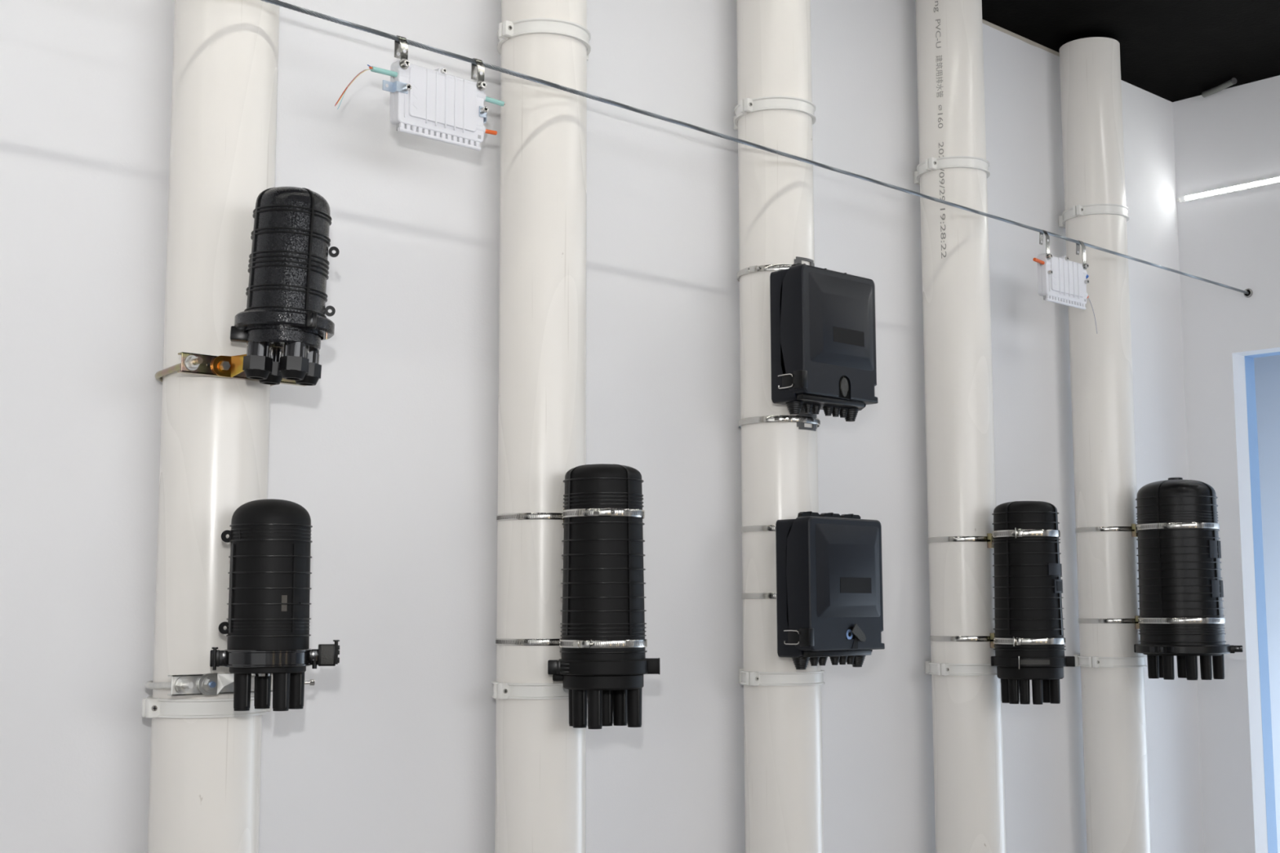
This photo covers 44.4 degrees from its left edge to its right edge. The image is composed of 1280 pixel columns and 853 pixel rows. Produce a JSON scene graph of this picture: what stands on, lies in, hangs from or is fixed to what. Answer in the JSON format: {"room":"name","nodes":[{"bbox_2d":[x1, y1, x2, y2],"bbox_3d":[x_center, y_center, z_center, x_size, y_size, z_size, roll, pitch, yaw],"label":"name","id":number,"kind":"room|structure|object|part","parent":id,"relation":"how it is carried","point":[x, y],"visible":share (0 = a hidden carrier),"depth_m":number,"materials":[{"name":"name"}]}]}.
{"room":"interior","nodes":[
{"label":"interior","id":0,"kind":"room"},
{"bbox_2d":[0,0,1204,852],"bbox_3d":[-0.797,0.314,2.454,6.594,3.142,0.120,6,-9,-43],"label":"wall","id":1,"kind":"structure","parent":0,"point":[391,457],"depth_m":2.87,"materials":[{"name":"white paint"}]},
{"bbox_2d":[982,18,1059,56],"bbox_3d":[-0.954,-1.265,2.408,6.060,0.012,0.001,6,-9,-43],"label":"trim","id":2,"kind":"structure","parent":1,"relation":"attached to","point":[987,23],"depth_m":4.27,"materials":[{"name":"beige paint"}]},
{"bbox_2d":[982,0,1279,102],"bbox_3d":[1.007,-1.523,0.716,6.772,0.100,5.420,6,-9,-43],"label":"ceiling","id":3,"kind":"structure","parent":0,"point":[1173,51],"depth_m":4.25,"materials":[{"name":"black paint"}]},
{"bbox_2d":[1201,77,1236,97],"bbox_3d":[1.721,-1.006,4.665,0.020,0.019,0.136,2,-7,-18],"label":"stub","id":4,"kind":"object","parent":3,"relation":"attached to","point":[1233,81],"visible":1,"depth_m":4.65,"materials":[{"name":"grey"}]},
{"bbox_2d":[1172,75,1279,852],"bbox_3d":[3.456,0.343,2.803,0.078,3.142,5.200,6,-9,-43],"label":"wall","id":5,"kind":"structure","parent":0,"point":[1230,136],"depth_m":4.62,"materials":[{"name":"white paint"}]},
{"bbox_2d":[1177,175,1279,202],"bbox_3d":[2.806,-0.837,3.568,0.007,0.020,3.396,6,-9,-43],"label":"lamp","id":6,"kind":"object","parent":5,"relation":"attached to","point":[1276,180],"visible":1,"depth_m":4.67,"materials":[{"name":"white plastic"}]},
{"bbox_2d":[1243,288,1253,297],"bbox_3d":[1.782,-0.392,4.605,0.016,0.027,0.027,6,-9,-43],"label":"anchor","id":7,"kind":"object","parent":5,"relation":"attached to","point":[1250,291],"visible":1,"depth_m":4.61,"materials":[{"name":"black metal"}]},
{"bbox_2d":[261,0,1248,293],"bbox_3d":[-0.033,-0.594,2.909,4.989,0.031,0.008,6,-9,-43],"label":"cable","id":8,"kind":"object","parent":7,"relation":"attached to","point":[280,3],"visible":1,"depth_m":3.02,"materials":[{"name":"grey metal"}]},
{"bbox_2d":[334,35,505,151],"bbox_3d":[-0.357,-0.556,2.593,0.341,0.162,0.038,6,-9,-43],"label":"box","id":9,"kind":"object","parent":8,"relation":"hanging from","point":[436,104],"visible":1,"depth_m":2.60,"materials":[{"name":"white plastic"}]},
{"bbox_2d":[1032,230,1097,332],"bbox_3d":[1.062,-0.362,3.917,0.276,0.232,0.037,6,-9,-43],"label":"box","id":10,"kind":"object","parent":8,"relation":"hanging from","point":[1060,280],"visible":1,"depth_m":3.89,"materials":[{"name":"white plastic"}]},
{"bbox_2d":[1244,351,1279,852],"bbox_3d":[2.805,0.773,3.551,0.060,2.461,3.086,6,-9,-43],"label":"door frame","id":11,"kind":"structure","parent":5,"relation":"in","point":[1249,360],"depth_m":4.62,"materials":[{"name":"blue"}]},
{"bbox_2d":[1253,355,1279,852],"bbox_3d":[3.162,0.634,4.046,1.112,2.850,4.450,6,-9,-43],"label":"doorway","id":12,"kind":"structure","parent":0,"point":[1267,369],"depth_m":5.69,"materials":[{"name":"blue"}]},
{"bbox_3d":[1.789,1.779,1.068,8.894,0.100,5.420,6,-9,-43],"label":"floor","id":13,"kind":"structure","parent":0,"visible":0},
{"bbox_2d":[144,0,314,852],"bbox_3d":[-0.608,0.302,2.340,0.229,3.137,0.284,6,-9,-43],"label":"pvc pipe","id":14,"kind":"object","parent":13,"relation":"on","point":[205,776],"depth_m":2.34,"materials":[{"name":"white plastic"}]},
{"bbox_2d":[173,676,187,693],"bbox_3d":[-0.652,0.369,2.235,0.024,0.024,0.002,6,-9,-43],"label":"washer","id":15,"kind":"object","parent":14,"relation":"in","point":[179,682],"depth_m":2.23,"materials":[{"name":"metal"}]},
{"bbox_2d":[184,355,197,370],"bbox_3d":[-0.653,-0.093,2.288,0.024,0.024,0.002,6,-9,-43],"label":"washer","id":16,"kind":"object","parent":14,"relation":"in","point":[189,363],"depth_m":2.28,"materials":[{"name":"metal"}]},
{"bbox_2d":[142,694,271,718],"bbox_3d":[-0.650,0.419,2.360,0.175,0.031,0.175,0,-7,2],"label":"clip","id":17,"kind":"object","parent":14,"relation":"attached to","point":[152,708],"visible":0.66,"depth_m":2.28,"materials":[{"name":"white plastic"}]},
{"bbox_2d":[202,675,217,693],"bbox_3d":[-0.619,0.371,2.260,0.024,0.024,0.002,6,-9,-43],"label":"washer","id":18,"kind":"object","parent":14,"relation":"in","point":[209,682],"depth_m":2.26,"materials":[{"name":"metal"}]},
{"bbox_2d":[217,360,229,372],"bbox_3d":[-0.614,-0.089,2.319,0.018,0.018,0.002,6,-9,-43],"label":"washer","id":19,"kind":"object","parent":14,"relation":"in","point":[223,365],"depth_m":2.31,"materials":[{"name":"metal"}]},
{"bbox_3d":[-0.613,0.380,2.337,0.229,0.032,0.267,6,-9,-43],"label":"bracket","id":20,"kind":"part","parent":14,"relation":"part of","materials":[{"name":"silver metal"}]},
{"bbox_3d":[-0.615,-0.088,2.379,0.212,0.042,0.284,6,-9,-43],"label":"bracket","id":21,"kind":"part","parent":14,"relation":"part of","materials":[{"name":"silver metal"}]},
{"bbox_2d":[209,498,339,711],"bbox_3d":[-0.521,0.254,2.251,0.141,0.300,0.132,-4,-8,30],"label":"splice closure","id":22,"kind":"object","parent":14,"relation":"attached to","point":[268,625],"visible":1,"depth_m":2.21,"materials":[{"name":"black plastic"}]},
{"bbox_3d":[-0.592,0.329,2.229,0.010,0.022,0.016,1,-7,-13],"label":"hinge arm","id":23,"kind":"part","parent":22,"relation":"part of","materials":[{"name":"black plastic"}]},
{"bbox_2d":[253,673,271,676],"bbox_3d":[-0.537,0.353,2.235,0.025,0.004,0.025,1,-7,-13],"label":"washer","id":24,"kind":"object","parent":22,"relation":"in","point":[255,674],"depth_m":2.23,"materials":[{"name":"silver metal"}]},
{"bbox_3d":[-0.484,0.251,2.223,0.004,0.023,0.025,-4,-8,31],"label":"label plate","id":25,"kind":"part","parent":22,"relation":"part of","materials":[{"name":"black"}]},
{"bbox_3d":[-0.469,0.332,2.259,0.016,0.022,0.010,1,-7,-13],"label":"latch arm","id":26,"kind":"part","parent":22,"relation":"part of","materials":[{"name":"black plastic"}]},
{"bbox_3d":[-0.535,-0.113,2.307,0.046,0.003,0.065,6,-9,-43],"label":"strap seat","id":27,"kind":"part","parent":14,"relation":"part of","materials":[{"name":"plastic"}]},
{"bbox_2d":[230,186,339,386],"bbox_3d":[-0.518,-0.206,2.293,0.152,0.287,0.142,1,-7,-12],"label":"splice closure","id":28,"kind":"object","parent":14,"relation":"attached to","point":[288,271],"visible":1,"depth_m":2.25,"materials":[{"name":"black plastic"}]},
{"bbox_2d":[494,0,586,852],"bbox_3d":[-0.177,0.356,2.816,0.160,3.137,0.160,6,-9,-43],"label":"pvc pipe","id":29,"kind":"object","parent":13,"relation":"on","point":[540,759],"visible":0.84,"depth_m":2.80,"materials":[{"name":"white plastic"}]},
{"bbox_2d":[495,638,559,645],"bbox_3d":[-0.173,0.389,2.808,0.164,0.034,0.176,6,-9,-43],"label":"clamp","id":30,"kind":"object","parent":29,"relation":"attached to","point":[500,642],"visible":0.48,"depth_m":2.73,"materials":[{"name":"silver metal"}]},
{"bbox_2d":[496,509,564,528],"bbox_3d":[-0.173,0.170,2.833,0.164,0.034,0.176,6,-9,-43],"label":"clamp","id":31,"kind":"object","parent":29,"relation":"attached to","point":[523,516],"visible":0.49,"depth_m":2.76,"materials":[{"name":"silver metal"}]},
{"bbox_2d":[492,680,568,699],"bbox_3d":[-0.176,0.469,2.803,0.175,0.031,0.175,0,-7,2],"label":"clip","id":32,"kind":"object","parent":29,"relation":"attached to","point":[502,691],"visible":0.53,"depth_m":2.72,"materials":[{"name":"white plastic"}]},
{"bbox_2d":[497,17,591,60],"bbox_3d":[-0.180,-0.720,2.940,0.175,0.031,0.175,0,-7,2],"label":"clip","id":33,"kind":"object","parent":29,"relation":"attached to","point":[507,29],"visible":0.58,"depth_m":2.87,"materials":[{"name":"white plastic"}]},
{"bbox_2d":[547,463,659,729],"bbox_3d":[-0.067,0.289,2.698,0.166,0.448,0.155,6,-9,-41],"label":"splice closure","id":34,"kind":"object","parent":29,"relation":"attached to","point":[603,583],"visible":1,"depth_m":2.65,"materials":[{"name":"black plastic"}]},
{"bbox_2d":[559,639,647,648],"bbox_3d":[-0.063,0.371,2.690,0.151,0.013,0.156,0,-7,-1],"label":"clamp","id":35,"kind":"object","parent":34,"relation":"attached to","point":[562,643],"visible":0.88,"depth_m":2.62,"materials":[{"name":"silver metal"}]},
{"bbox_2d":[561,507,644,519],"bbox_3d":[-0.063,0.152,2.713,0.144,0.013,0.152,0,-7,-1],"label":"clamp","id":36,"kind":"object","parent":34,"relation":"attached to","point":[601,511],"visible":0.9,"depth_m":2.65,"materials":[{"name":"silver metal"}]},
{"bbox_3d":[0.020,0.410,2.686,0.026,0.026,0.016,0,-7,-1],"label":"latch handle","id":37,"kind":"part","parent":34,"relation":"part of","materials":[{"name":"black plastic"}]},
{"bbox_2d":[736,0,823,852],"bbox_3d":[0.293,0.405,3.255,0.160,3.137,0.160,6,-9,-43],"label":"pvc pipe","id":38,"kind":"object","parent":13,"relation":"on","point":[784,811],"visible":0.8,"depth_m":3.24,"materials":[{"name":"white plastic"}]},
{"bbox_2d":[741,524,775,533],"bbox_3d":[0.293,0.216,3.277,0.164,0.012,0.165,6,-9,-43],"label":"clamp","id":39,"kind":"object","parent":38,"relation":"attached to","point":[765,527],"visible":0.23,"depth_m":3.21,"materials":[{"name":"silver metal"}]},
{"bbox_2d":[741,592,776,599],"bbox_3d":[0.293,0.352,3.261,0.164,0.012,0.165,6,-9,-43],"label":"clamp","id":40,"kind":"object","parent":38,"relation":"attached to","point":[757,595],"visible":0.38,"depth_m":3.20,"materials":[{"name":"silver metal"}]},
{"bbox_2d":[737,264,791,281],"bbox_3d":[0.288,-0.321,3.336,0.181,0.012,0.171,6,-9,-43],"label":"clamp","id":41,"kind":"object","parent":38,"relation":"attached to","point":[768,267],"visible":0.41,"depth_m":3.26,"materials":[{"name":"silver metal"}]},
{"bbox_2d":[733,95,815,130],"bbox_3d":[0.290,-0.670,3.380,0.175,0.031,0.175,0,-7,2],"label":"clip","id":42,"kind":"object","parent":38,"relation":"attached to","point":[746,105],"visible":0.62,"depth_m":3.31,"materials":[{"name":"white plastic"}]},
{"bbox_2d":[737,415,820,428],"bbox_3d":[0.292,-0.006,3.303,0.172,0.013,0.172,6,-9,-43],"label":"clamp","id":43,"kind":"object","parent":38,"relation":"attached to","point":[771,418],"visible":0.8,"depth_m":3.23,"materials":[{"name":"silver metal"}]},
{"bbox_2d":[738,668,825,685],"bbox_3d":[0.294,0.518,3.243,0.175,0.031,0.175,0,-7,2],"label":"clip","id":44,"kind":"object","parent":38,"relation":"attached to","point":[745,677],"visible":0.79,"depth_m":3.17,"materials":[{"name":"white plastic"}]},
{"bbox_2d":[769,256,878,431],"bbox_3d":[0.374,-0.177,3.219,0.245,0.362,0.112,6,-9,-43],"label":"box","id":45,"kind":"object","parent":38,"relation":"attached to","point":[823,322],"visible":1,"depth_m":3.16,"materials":[{"name":"black plastic"}]},
{"bbox_3d":[0.297,-0.090,3.123,0.007,0.028,0.032,6,-9,-43],"label":"clip plate","id":46,"kind":"part","parent":45,"relation":"part of","materials":[{"name":"black plastic"}]},
{"bbox_3d":[0.349,-0.172,3.261,0.062,0.362,0.016,6,-9,-43],"label":"mounting plate","id":47,"kind":"part","parent":45,"relation":"part of","materials":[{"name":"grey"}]},
{"bbox_3d":[0.414,-0.212,3.191,0.201,0.182,0.010,6,-9,-43],"label":"raised panel","id":48,"kind":"part","parent":45,"relation":"part of","materials":[{"name":"black plastic"}]},
{"bbox_2d":[775,511,884,669],"bbox_3d":[0.382,0.330,3.163,0.243,0.312,0.106,6,-9,-43],"label":"box","id":49,"kind":"object","parent":38,"relation":"attached to","point":[829,602],"visible":1,"depth_m":3.10,"materials":[{"name":"black plastic"}]},
{"bbox_3d":[0.304,0.412,3.071,0.007,0.028,0.032,6,-9,-43],"label":"clip plate","id":50,"kind":"part","parent":49,"relation":"part of","materials":[{"name":"black plastic"}]},
{"bbox_3d":[0.420,0.289,3.138,0.198,0.184,0.010,6,-9,-43],"label":"raised panel","id":51,"kind":"part","parent":49,"relation":"part of","materials":[{"name":"black plastic"}]},
{"bbox_2d":[915,0,1006,852],"bbox_3d":[0.765,0.455,3.696,0.160,3.137,0.160,6,-9,-43],"label":"pvc pipe","id":52,"kind":"object","parent":13,"relation":"on","point":[969,791],"visible":0.95,"depth_m":3.69,"materials":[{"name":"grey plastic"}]},
{"bbox_2d":[913,155,990,185],"bbox_3d":[0.762,-0.621,3.820,0.175,0.031,0.175,0,-7,2],"label":"clip","id":53,"kind":"object","parent":52,"relation":"attached to","point":[949,162],"visible":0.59,"depth_m":3.75,"materials":[{"name":"white plastic"}]},
{"bbox_2d":[927,533,993,548],"bbox_3d":[0.768,0.273,3.713,0.164,0.034,0.176,6,-9,-43],"label":"clamp","id":54,"kind":"object","parent":52,"relation":"attached to","point":[988,539],"visible":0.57,"depth_m":3.64,"materials":[{"name":"silver metal"}]},
{"bbox_2d":[924,660,996,675],"bbox_3d":[0.765,0.568,3.683,0.175,0.031,0.175,0,-7,2],"label":"clip","id":55,"kind":"object","parent":52,"relation":"attached to","point":[933,668],"visible":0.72,"depth_m":3.61,"materials":[{"name":"white plastic"}]},
{"bbox_2d":[929,632,995,648],"bbox_3d":[0.769,0.501,3.687,0.164,0.034,0.176,6,-9,-43],"label":"clamp","id":56,"kind":"object","parent":52,"relation":"attached to","point":[935,638],"visible":0.6,"depth_m":3.62,"materials":[{"name":"silver metal"}]},
{"bbox_2d":[991,501,1075,704],"bbox_3d":[0.884,0.399,3.574,0.162,0.457,0.164,3,-7,-27],"label":"splice closure","id":57,"kind":"object","parent":52,"relation":"attached to","point":[1028,587],"visible":1,"depth_m":3.52,"materials":[{"name":"black plastic"}]},
{"bbox_2d":[991,527,1060,538],"bbox_3d":[0.883,0.246,3.590,0.152,0.024,0.158,-2,-7,14],"label":"clamp","id":58,"kind":"object","parent":57,"relation":"attached to","point":[1016,532],"visible":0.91,"depth_m":3.52,"materials":[{"name":"silver metal"}]},
{"bbox_2d":[993,636,1066,646],"bbox_3d":[0.884,0.486,3.563,0.160,0.022,0.163,-2,-7,14],"label":"clamp","id":59,"kind":"object","parent":57,"relation":"attached to","point":[1015,641],"visible":0.94,"depth_m":3.49,"materials":[{"name":"silver metal"}]},
{"bbox_3d":[0.876,0.523,3.480,0.064,0.010,0.008,-1,-7,6],"label":"latch lever","id":60,"kind":"part","parent":57,"relation":"part of","materials":[{"name":"grey plastic"}]},
{"bbox_3d":[0.937,0.322,3.536,0.011,0.026,0.062,-6,-9,41],"label":"label plate","id":61,"kind":"part","parent":57,"relation":"part of","materials":[{"name":"black plastic"}]},
{"bbox_3d":[0.942,0.360,3.538,0.021,0.030,0.047,-2,-7,14],"label":"label plate","id":62,"kind":"part","parent":57,"relation":"part of","materials":[{"name":"black plastic"}]},
{"bbox_3d":[0.943,0.359,3.533,0.006,0.021,0.026,-5,-8,38],"label":"label plate","id":63,"kind":"part","parent":57,"relation":"part of","materials":[{"name":"black plastic"}]},
{"bbox_3d":[0.967,0.529,3.535,0.024,0.023,0.020,-2,-7,14],"label":"latch handle","id":64,"kind":"part","parent":57,"relation":"part of","materials":[{"name":"black plastic"}]},
{"bbox_2d":[1059,36,1151,852],"bbox_3d":[1.241,0.509,4.141,0.160,3.127,0.160,6,-9,-43],"label":"pvc pipe","id":65,"kind":"object","parent":13,"relation":"on","point":[1115,753],"visible":0.93,"depth_m":4.13,"materials":[{"name":"white plastic"}]},
{"bbox_2d":[1058,203,1129,228],"bbox_3d":[1.238,-0.571,4.266,0.175,0.031,0.175,0,-7,2],"label":"clip","id":66,"kind":"object","parent":65,"relation":"attached to","point":[1076,211],"visible":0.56,"depth_m":4.19,"materials":[{"name":"white plastic"}]},
{"bbox_2d":[1075,524,1137,537],"bbox_3d":[1.244,0.279,4.164,0.164,0.034,0.176,6,-9,-43],"label":"clamp","id":67,"kind":"object","parent":65,"relation":"attached to","point":[1134,534],"visible":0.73,"depth_m":4.09,"materials":[{"name":"silver metal"}]},
{"bbox_2d":[1078,615,1139,629],"bbox_3d":[1.245,0.516,4.136,0.164,0.034,0.176,6,-9,-43],"label":"clamp","id":68,"kind":"object","parent":65,"relation":"attached to","point":[1135,620],"visible":0.62,"depth_m":4.07,"materials":[{"name":"silver metal"}]},
{"bbox_2d":[1073,654,1146,667],"bbox_3d":[1.241,0.618,4.129,0.175,0.031,0.175,0,-7,2],"label":"clip","id":69,"kind":"object","parent":65,"relation":"attached to","point":[1080,661],"visible":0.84,"depth_m":4.06,"materials":[{"name":"white plastic"}]},
{"bbox_2d":[1133,477,1243,679],"bbox_3d":[1.377,0.386,4.009,0.231,0.510,0.230,3,-7,-22],"label":"splice closure","id":70,"kind":"object","parent":65,"relation":"attached to","point":[1180,576],"visible":0.99,"depth_m":3.93,"materials":[{"name":"black plastic"}]},
{"bbox_2d":[1135,522,1219,530],"bbox_3d":[1.377,0.259,4.024,0.203,0.014,0.203,-2,-7,19],"label":"clamp","id":71,"kind":"object","parent":70,"relation":"attached to","point":[1171,525],"visible":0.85,"depth_m":3.94,"materials":[{"name":"silver metal"}]},
{"bbox_2d":[1137,617,1225,623],"bbox_3d":[1.378,0.494,3.996,0.210,0.014,0.210,-2,-7,19],"label":"clamp","id":72,"kind":"object","parent":70,"relation":"attached to","point":[1140,620],"visible":0.94,"depth_m":3.91,"materials":[{"name":"silver metal"}]},
{"bbox_3d":[1.438,0.308,3.939,0.034,0.043,0.006,5,-8,-37],"label":"label plate","id":73,"kind":"part","parent":70,"relation":"part of","materials":[{"name":"black plastic"}]},
{"bbox_3d":[1.439,0.406,3.926,0.034,0.043,0.006,5,-8,-37],"label":"label plate","id":74,"kind":"part","parent":70,"relation":"part of","materials":[{"name":"black plastic"}]},
{"bbox_3d":[1.462,0.311,3.965,0.006,0.043,0.032,-4,-8,32],"label":"label plate","id":75,"kind":"part","parent":70,"relation":"part of","materials":[{"name":"black"}]},
{"bbox_3d":[1.464,0.409,3.953,0.006,0.043,0.033,-4,-8,32],"label":"label plate","id":76,"kind":"part","parent":70,"relation":"part of","materials":[{"name":"black plastic"}]},
{"bbox_3d":[1.490,0.561,3.950,0.012,0.020,0.032,-2,-7,19],"label":"latch arm","id":77,"kind":"part","parent":70,"relation":"part of","materials":[{"name":"black plastic"}]},
{"bbox_3d":[1.504,0.559,3.945,0.020,0.017,0.026,-2,-7,19],"label":"latch handle","id":78,"kind":"part","parent":70,"relation":"part of","materials":[{"name":"black plastic"}]}
]}

